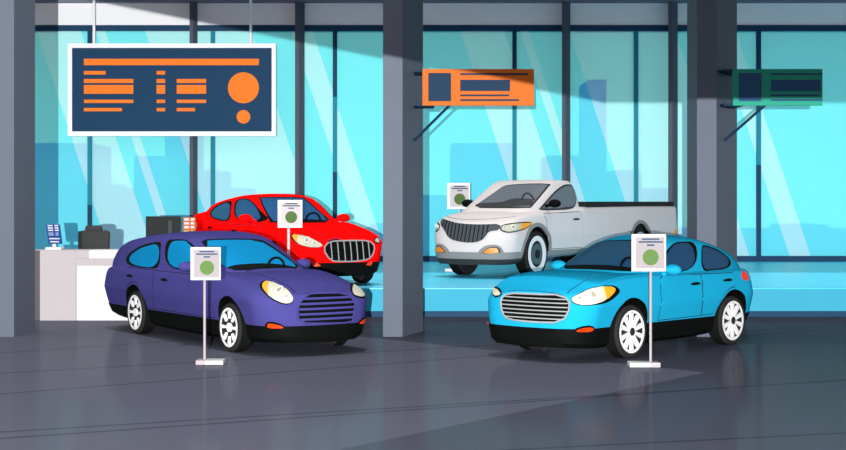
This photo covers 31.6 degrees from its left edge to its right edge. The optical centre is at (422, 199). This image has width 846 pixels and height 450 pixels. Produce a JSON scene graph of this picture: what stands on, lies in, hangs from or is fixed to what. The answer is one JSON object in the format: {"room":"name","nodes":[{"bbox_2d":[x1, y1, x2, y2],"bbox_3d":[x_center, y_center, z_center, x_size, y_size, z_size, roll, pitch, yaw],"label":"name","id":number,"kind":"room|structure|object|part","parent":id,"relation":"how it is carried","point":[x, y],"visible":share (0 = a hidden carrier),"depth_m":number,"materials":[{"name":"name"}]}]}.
{"room":"car showroom","nodes":[
{"label":"car showroom","id":0,"kind":"room"},
{"bbox_2d":[0,0,34,336],"bbox_3d":[-6.227,-1.535,22.775,0.395,7.150,0.950,0,0,0],"label":"pillar","id":1,"kind":"structure","parent":0,"point":[17,17],"depth_m":22.41,"materials":[{"name":"grey paint"}]},
{"bbox_2d":[189,1,197,216],"bbox_3d":[-5.709,-1.693,37.220,0.163,6.466,0.240,0,0,0],"label":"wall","id":2,"kind":"structure","parent":0,"point":[193,6],"depth_m":37.12,"materials":[{"name":"grey metal"}]},
{"bbox_2d":[295,1,304,195],"bbox_3d":[-3.064,-1.693,37.220,0.220,6.466,0.240,0,0,0],"label":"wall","id":3,"kind":"structure","parent":0,"point":[299,6],"depth_m":37.12,"materials":[{"name":"grey paint"}]},
{"bbox_2d":[383,0,422,336],"bbox_3d":[-0.298,-1.535,22.775,0.596,7.150,0.950,0,0,0],"label":"pillar","id":4,"kind":"structure","parent":0,"point":[402,19],"depth_m":22.30,"materials":[{"name":"grey paint"}]},
{"bbox_2d":[413,69,533,141],"bbox_3d":[0.745,-1.411,22.521,1.796,1.058,0.758,0,0,0],"label":"sign","id":5,"kind":"object","parent":4,"relation":"attached to","point":[440,87],"visible":1,"depth_m":22.15,"materials":[{"name":"orange plastic"}]},
{"bbox_3d":[0.818,-1.669,22.180,1.651,0.540,0.060,0,0,0],"label":"panel","id":6,"kind":"part","parent":5,"relation":"part of","materials":[{"name":"orange plastic"}]},
{"bbox_2d":[0,317,845,449],"bbox_3d":[0.000,2.115,13.050,52.000,0.150,50.100,0,0,0],"label":"floor","id":7,"kind":"structure","parent":0,"point":[449,384],"depth_m":15.85,"materials":[{"name":"grey tile"}]},
{"bbox_2d":[35,249,127,320],"bbox_3d":[-5.243,1.445,25.608,2.875,1.189,0.625,0,0,0],"label":"reception desk","id":8,"kind":"object","parent":7,"relation":"on","point":[69,283],"visible":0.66,"depth_m":25.30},
{"bbox_2d":[45,224,64,249],"bbox_3d":[-6.279,0.631,25.500,0.284,0.432,0.240,0,0,0],"label":"card holder","id":9,"kind":"object","parent":8,"relation":"on","point":[53,230],"visible":1,"depth_m":25.48,"materials":[{"name":"blue plastic"}]},
{"bbox_3d":[-6.274,1.445,25.610,0.812,1.189,0.620,0,0,0],"label":"panel","id":10,"kind":"part","parent":8,"relation":"part of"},
{"bbox_3d":[-5.758,0.920,25.610,0.220,0.139,0.620,0,0,0],"label":"plinth panel","id":11,"kind":"part","parent":8,"relation":"part of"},
{"bbox_3d":[-4.837,1.574,25.595,2.063,0.932,0.510,0,0,0],"label":"panel","id":12,"kind":"part","parent":8,"relation":"part of","materials":[{"name":"white"}]},
{"bbox_2d":[89,249,118,258],"bbox_3d":[-4.727,0.920,25.608,1.843,0.139,0.625,0,0,0],"label":"countertop","id":13,"kind":"structure","parent":8,"relation":"on","point":[97,253],"depth_m":25.30,"materials":[{"name":"white"}]},
{"bbox_2d":[146,216,180,236],"bbox_3d":[-4.427,0.563,25.500,0.590,0.570,0.240,0,0,0],"label":"computer monitor","id":14,"kind":"object","parent":8,"relation":"on","point":[155,225],"visible":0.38,"depth_m":25.47,"materials":[{"name":"black plastic"}]},
{"bbox_2d":[183,217,195,231],"bbox_3d":[-3.980,0.572,25.497,0.213,0.554,0.046,0,0,0],"label":"holder","id":15,"kind":"object","parent":8,"relation":"on","point":[189,223],"visible":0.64,"depth_m":25.48,"materials":[{"name":"orange plastic"}]},
{"bbox_2d":[78,225,109,248],"bbox_3d":[-5.842,1.244,26.868,0.639,1.589,0.636,0,0,0],"label":"office chair","id":16,"kind":"object","parent":7,"relation":"on","point":[93,236],"visible":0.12,"depth_m":26.56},
{"bbox_3d":[-5.838,0.880,26.620,0.545,0.680,0.120,0,0,0],"label":"backrest","id":17,"kind":"part","parent":16,"relation":"part of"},
{"bbox_2d":[190,247,225,364],"bbox_3d":[-2.679,1.312,18.620,0.417,1.455,0.240,0,0,0],"label":"stand","id":18,"kind":"object","parent":7,"relation":"on","point":[205,262],"visible":1,"depth_m":18.56,"materials":[{"name":"metal"}]},
{"bbox_2d":[104,231,366,351],"bbox_3d":[-2.911,1.252,22.120,2.130,1.575,5.968,0,0,-33],"label":"station wagon","id":19,"kind":"object","parent":7,"relation":"on","point":[262,294],"visible":0.94,"depth_m":20.77,"materials":[{"name":"paint"}]},
{"bbox_3d":[-4.310,1.327,22.678,0.089,0.590,1.218,0,0,-33],"label":"door","id":20,"kind":"part","parent":19,"relation":"part of","materials":[{"name":"paint"}]},
{"bbox_2d":[178,262,189,271],"bbox_3d":[-3.300,0.954,21.054,0.300,0.178,0.200,0,0,-33],"label":"mirror","id":21,"kind":"object","parent":19,"relation":"on","point":[184,266],"depth_m":20.96,"materials":[{"name":"paint"}]},
{"bbox_2d":[296,259,310,268],"bbox_3d":[-1.780,0.954,22.054,0.300,0.178,0.200,0,0,-33],"label":"mirror","id":22,"kind":"object","parent":19,"relation":"on","point":[305,263],"depth_m":22.00,"materials":[{"name":"paint"}]},
{"bbox_2d":[297,292,355,323],"bbox_3d":[-1.256,1.427,19.714,0.918,0.426,0.128,0,0,-35],"label":"grille","id":23,"kind":"object","parent":19,"relation":"attached to","point":[312,307],"depth_m":19.68,"materials":[{"name":"paint"}]},
{"bbox_2d":[339,262,845,316],"bbox_3d":[10.340,1.790,31.785,31.320,0.500,11.330,0,0,0],"label":"display platform","id":24,"kind":"object","parent":7,"relation":"on","point":[780,289],"visible":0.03,"depth_m":26.15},
{"bbox_2d":[194,194,381,282],"bbox_3d":[-2.777,0.708,29.514,2.286,1.664,6.536,0,0,-23],"label":"sedan","id":25,"kind":"object","parent":24,"relation":"on","point":[332,246],"visible":0.7,"depth_m":27.33,"materials":[{"name":"red paint"}]},
{"bbox_2d":[238,214,256,222],"bbox_3d":[-3.314,0.359,28.330,0.378,0.184,0.214,0,0,-26],"label":"mirror","id":26,"kind":"object","parent":25,"relation":"on","point":[245,218],"depth_m":28.26,"materials":[{"name":"red paint"}]},
{"bbox_2d":[335,214,349,221],"bbox_3d":[-1.595,0.359,29.166,0.378,0.184,0.214,0,0,-26],"label":"mirror","id":27,"kind":"object","parent":25,"relation":"on","point":[341,217],"depth_m":29.12,"materials":[{"name":"red paint"}]},
{"bbox_2d":[324,240,374,261],"bbox_3d":[-1.288,0.909,26.684,1.024,0.395,0.132,0,0,-30],"label":"grille","id":28,"kind":"object","parent":25,"relation":"attached to","point":[334,250],"depth_m":26.65,"materials":[{"name":"silver metal"}]},
{"bbox_2d":[278,200,301,255],"bbox_3d":[-2.285,1.020,25.750,0.422,2.040,0.240,0,0,0],"label":"stand","id":29,"kind":"object","parent":24,"relation":"on","point":[289,211],"visible":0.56,"depth_m":25.70,"materials":[{"name":"paper"}]},
{"bbox_2d":[445,183,469,270],"bbox_3d":[0.790,0.586,32.400,0.628,1.908,0.240,0,0,0],"label":"stand","id":30,"kind":"object","parent":24,"relation":"on","point":[456,192],"visible":0.64,"depth_m":32.35,"materials":[{"name":"paper"}]},
{"bbox_2d":[435,180,676,274],"bbox_3d":[3.042,0.557,32.744,2.360,1.965,8.174,0,0,34],"label":"pickup truck","id":31,"kind":"object","parent":24,"relation":"on","point":[522,223],"visible":0.92,"depth_m":30.41,"materials":[{"name":"grey paint"}]},
{"bbox_2d":[435,244,448,252],"bbox_3d":[0.379,0.961,29.760,0.092,0.184,0.515,0,0,-32],"label":"fog light","id":32,"kind":"object","parent":31,"relation":"attached to","point":[439,248],"depth_m":29.67,"materials":[{"name":"orange plastic"}]},
{"bbox_2d":[462,199,472,206],"bbox_3d":[0.973,0.076,31.424,0.377,0.182,0.200,0,0,34],"label":"mirror","id":33,"kind":"object","parent":31,"relation":"attached to","point":[465,203],"depth_m":31.38,"materials":[{"name":"black plastic"}]},
{"bbox_2d":[440,219,499,242],"bbox_3d":[0.839,0.608,29.553,1.523,0.464,0.378,0,0,41],"label":"grille","id":34,"kind":"object","parent":31,"relation":"attached to","point":[451,230],"depth_m":29.37,"materials":[{"name":"black plastic"}]},
{"bbox_2d":[478,245,503,253],"bbox_3d":[1.319,0.961,29.135,0.515,0.184,0.092,0,0,9],"label":"fog light","id":35,"kind":"object","parent":31,"relation":"attached to","point":[482,249],"depth_m":29.09,"materials":[{"name":"orange plastic"}]},
{"bbox_3d":[2.264,0.778,29.928,0.117,0.648,1.208,0,0,34],"label":"wheel arch trim","id":36,"kind":"part","parent":31,"relation":"part of","materials":[{"name":"grey plastic"}]},
{"bbox_2d":[545,199,560,207],"bbox_3d":[2.624,0.076,30.326,0.377,0.182,0.200,0,0,34],"label":"mirror","id":37,"kind":"object","parent":31,"relation":"attached to","point":[554,203],"depth_m":30.25,"materials":[{"name":"black plastic"}]},
{"bbox_3d":[4.885,0.783,33.902,0.155,0.659,1.208,0,0,34],"label":"wheel arch trim","id":38,"kind":"part","parent":31,"relation":"part of","materials":[{"name":"grey plastic"}]},
{"bbox_3d":[10.355,1.758,26.149,31.290,0.405,0.022,0,0,0],"label":"panel","id":39,"kind":"part","parent":24,"relation":"part of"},
{"bbox_3d":[10.340,1.990,26.135,31.320,0.100,0.030,0,0,0],"label":"skirting","id":40,"kind":"part","parent":24,"relation":"part of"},
{"bbox_2d":[488,235,752,357],"bbox_3d":[2.800,1.262,20.614,4.489,1.555,2.151,0,0,-42],"label":"hatchback","id":41,"kind":"object","parent":7,"relation":"on","point":[594,299],"visible":0.9,"depth_m":19.60,"materials":[{"name":"paint"}]},
{"bbox_2d":[500,292,569,323],"bbox_3d":[1.387,1.365,18.977,1.096,0.375,0.160,0,0,40],"label":"grille","id":42,"kind":"object","parent":41,"relation":"attached to","point":[515,307],"depth_m":18.93,"materials":[{"name":"silver metal"}]},
{"bbox_2d":[551,260,565,269],"bbox_3d":[1.923,0.939,21.071,0.300,0.178,0.200,0,0,43],"label":"mirror","id":43,"kind":"object","parent":41,"relation":"attached to","point":[557,264],"depth_m":21.01,"materials":[{"name":"paint"}]},
{"bbox_3d":[1.961,1.222,18.680,0.073,0.083,0.065,0,0,43],"label":"headlight bulb","id":44,"kind":"part","parent":41,"relation":"part of","materials":[{"name":"white glass"}]},
{"bbox_3d":[2.132,1.181,18.707,0.102,0.121,0.114,0,0,43],"label":"headlight bulb","id":45,"kind":"part","parent":41,"relation":"part of","materials":[{"name":"white glass"}]},
{"bbox_2d":[661,264,681,275],"bbox_3d":[3.283,0.939,19.803,0.300,0.178,0.200,0,0,43],"label":"mirror","id":46,"kind":"object","parent":41,"relation":"attached to","point":[672,269],"depth_m":19.73,"materials":[{"name":"paint"}]},
{"bbox_3d":[3.466,1.297,20.113,0.085,0.600,1.045,0,0,43],"label":"door","id":47,"kind":"part","parent":41,"relation":"part of","materials":[{"name":"paint"}]},
{"bbox_3d":[4.098,1.297,20.781,0.087,0.580,0.875,0,0,43],"label":"door","id":48,"kind":"part","parent":41,"relation":"part of","materials":[{"name":"paint"}]},
{"bbox_2d":[741,270,748,280],"bbox_3d":[4.563,1.076,21.285,0.063,0.152,0.187,0,0,43],"label":"tail light","id":49,"kind":"object","parent":41,"relation":"attached to","point":[744,274],"depth_m":21.28,"materials":[{"name":"red plastic"}]},
{"bbox_2d":[627,234,665,366],"bbox_3d":[2.748,1.228,18.350,0.454,1.623,0.240,0,0,0],"label":"stand","id":50,"kind":"object","parent":7,"relation":"on","point":[648,251],"visible":1,"depth_m":18.29,"materials":[{"name":"metal"}]},
{"bbox_2d":[35,3,845,24],"bbox_3d":[0.000,-4.650,37.650,52.000,0.552,0.400,0,0,0],"label":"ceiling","id":51,"kind":"structure","parent":0,"point":[45,13],"depth_m":37.45,"materials":[{"name":"white paint"}]},
{"bbox_2d":[35,25,845,30],"bbox_3d":[0.000,-4.305,37.600,52.000,0.138,0.400,0,0,0],"label":"trim","id":52,"kind":"structure","parent":51,"relation":"attached to","point":[37,27],"depth_m":37.40,"materials":[{"name":"metal"}]},
{"bbox_2d":[35,0,845,2],"bbox_3d":[0.000,-5.045,37.525,52.000,0.238,0.650,0,0,0],"label":"trim","id":53,"kind":"structure","parent":51,"relation":"attached to","point":[36,1],"depth_m":37.20,"materials":[{"name":"blue metal"}]},
{"bbox_2d":[562,1,569,181],"bbox_3d":[3.562,-1.693,37.220,0.230,6.466,0.240,0,0,0],"label":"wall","id":54,"kind":"structure","parent":0,"point":[565,5],"depth_m":37.10,"materials":[{"name":"metal"}]},
{"bbox_2d":[668,1,677,235],"bbox_3d":[6.229,-1.693,37.220,0.257,6.466,0.240,0,0,0],"label":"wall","id":55,"kind":"structure","parent":0,"point":[672,6],"depth_m":37.20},
{"bbox_2d":[687,0,736,336],"bbox_3d":[4.482,-1.535,22.775,0.796,7.150,0.950,0,0,0],"label":"pillar","id":56,"kind":"structure","parent":0,"point":[711,24],"depth_m":22.44,"materials":[{"name":"grey paint"}]},
{"bbox_2d":[720,69,822,140],"bbox_3d":[5.190,-1.411,22.521,1.451,1.058,0.758,0,0,0],"label":"sign","id":57,"kind":"object","parent":56,"relation":"attached to","point":[763,88],"visible":0.96,"depth_m":22.15,"materials":[{"name":"green plastic"}]},
{"bbox_3d":[5.253,-1.669,22.180,1.325,0.540,0.060,0,0,0],"label":"panel","id":58,"kind":"part","parent":57,"relation":"part of","materials":[{"name":"green plastic"}]},
{"bbox_3d":[0.000,-5.235,21.925,52.000,0.250,31.850,0,0,0],"label":"ceiling","id":59,"kind":"structure","parent":0,"visible":0},
{"bbox_2d":[68,0,275,135],"bbox_3d":[-6.141,-3.343,36.645,5.089,3.554,0.150,0,0,0],"label":"notice board","id":60,"kind":"object","parent":59,"relation":"hanging from","point":[115,89],"visible":1,"depth_m":36.60,"materials":[{"name":"blue plastic"}]},
{"bbox_3d":[-8.061,-4.468,36.650,0.063,1.303,0.063,0,0,23],"label":"hanging rod","id":61,"kind":"part","parent":60,"relation":"part of","materials":[{"name":"white metal"}]},
{"bbox_3d":[-6.141,-2.697,36.650,4.942,2.092,0.100,0,0,0],"label":"panel","id":62,"kind":"part","parent":60,"relation":"part of","materials":[{"name":"blue plastic"}]},
{"bbox_3d":[-6.141,-2.697,36.645,5.089,2.263,0.150,0,0,0],"label":"frame","id":63,"kind":"part","parent":60,"relation":"part of","materials":[{"name":"white plastic"}]},
{"bbox_3d":[-4.220,-4.468,36.650,0.063,1.303,0.063,0,0,23],"label":"hanging rod","id":64,"kind":"part","parent":60,"relation":"part of","materials":[{"name":"white metal"}]},
{"bbox_3d":[0.000,1.790,37.650,52.000,0.500,0.400,0,0,0],"label":"wall","id":65,"kind":"structure","parent":0,"visible":0},
{"bbox_2d":[35,31,188,248],"bbox_3d":[-15.197,-1.417,37.510,18.888,5.638,0.140,0,0,0],"label":"window","id":66,"kind":"structure","parent":65,"relation":"in","point":[113,183],"depth_m":37.52,"materials":[{"name":"clear glass"}]},
{"bbox_3d":[-10.979,-1.417,37.525,5.264,5.638,0.010,0,0,0],"label":"pane","id":67,"kind":"part","parent":66,"relation":"part of","materials":[{"name":"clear glass"}]},
{"bbox_3d":[-7.050,-1.417,37.525,2.594,5.638,0.010,0,0,0],"label":"pane","id":68,"kind":"part","parent":66,"relation":"part of","materials":[{"name":"clear glass"}]},
{"bbox_2d":[198,31,294,212],"bbox_3d":[-4.424,-1.417,37.510,2.657,5.638,0.140,0,0,0],"label":"window","id":69,"kind":"structure","parent":65,"relation":"in","point":[229,167],"depth_m":37.52,"materials":[{"name":"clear glass"}]},
{"bbox_3d":[-5.508,0.425,37.525,0.489,1.954,0.010,0,0,0],"label":"pane","id":70,"kind":"part","parent":69,"relation":"part of","materials":[{"name":"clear glass"}]},
{"bbox_3d":[-4.180,-1.417,37.525,2.168,5.638,0.010,0,0,0],"label":"pane","id":71,"kind":"part","parent":69,"relation":"part of","materials":[{"name":"clear glass"}]},
{"bbox_2d":[305,31,561,255],"bbox_3d":[0.244,-1.417,37.510,6.680,5.638,0.140,0,0,0],"label":"window","id":72,"kind":"structure","parent":65,"relation":"in","point":[479,146],"depth_m":37.52,"materials":[{"name":"clear glass"}]},
{"bbox_3d":[-2.651,-1.417,37.525,0.890,5.638,0.010,0,0,0],"label":"pane","id":73,"kind":"part","parent":72,"relation":"part of","materials":[{"name":"clear glass"}]},
{"bbox_3d":[0.044,-1.417,37.525,4.500,5.638,0.010,0,0,0],"label":"pane","id":74,"kind":"part","parent":72,"relation":"part of","materials":[{"name":"clear glass"}]},
{"bbox_3d":[2.939,-1.417,37.525,1.291,5.638,0.010,0,0,0],"label":"pane","id":75,"kind":"part","parent":72,"relation":"part of","materials":[{"name":"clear glass"}]},
{"bbox_2d":[379,256,845,261],"bbox_3d":[0.000,1.471,37.600,52.000,0.138,0.400,0,0,0],"label":"trim","id":76,"kind":"structure","parent":65,"relation":"attached to","point":[425,258],"depth_m":37.40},
{"bbox_2d":[570,31,667,201],"bbox_3d":[4.926,-1.417,37.510,2.682,5.638,0.140,0,0,0],"label":"window","id":77,"kind":"structure","parent":65,"relation":"in","point":[619,79],"depth_m":37.52,"materials":[{"name":"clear glass"}]},
{"bbox_3d":[4.462,-1.417,37.525,1.755,5.638,0.010,0,0,0],"label":"pane","id":78,"kind":"part","parent":77,"relation":"part of","materials":[{"name":"clear glass"}]},
{"bbox_2d":[678,31,845,255],"bbox_3d":[15.379,-1.417,37.510,18.224,5.638,0.140,0,0,0],"label":"window","id":79,"kind":"structure","parent":65,"relation":"in","point":[791,160],"depth_m":37.52,"materials":[{"name":"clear glass"}]},
{"bbox_3d":[7.370,-1.417,37.525,2.080,5.638,0.010,0,0,0],"label":"pane","id":80,"kind":"part","parent":79,"relation":"part of","materials":[{"name":"clear glass"}]},
{"bbox_3d":[10.935,-1.417,37.525,5.051,5.638,0.010,0,0,0],"label":"pane","id":81,"kind":"part","parent":79,"relation":"part of","materials":[{"name":"clear glass"}]}
]}

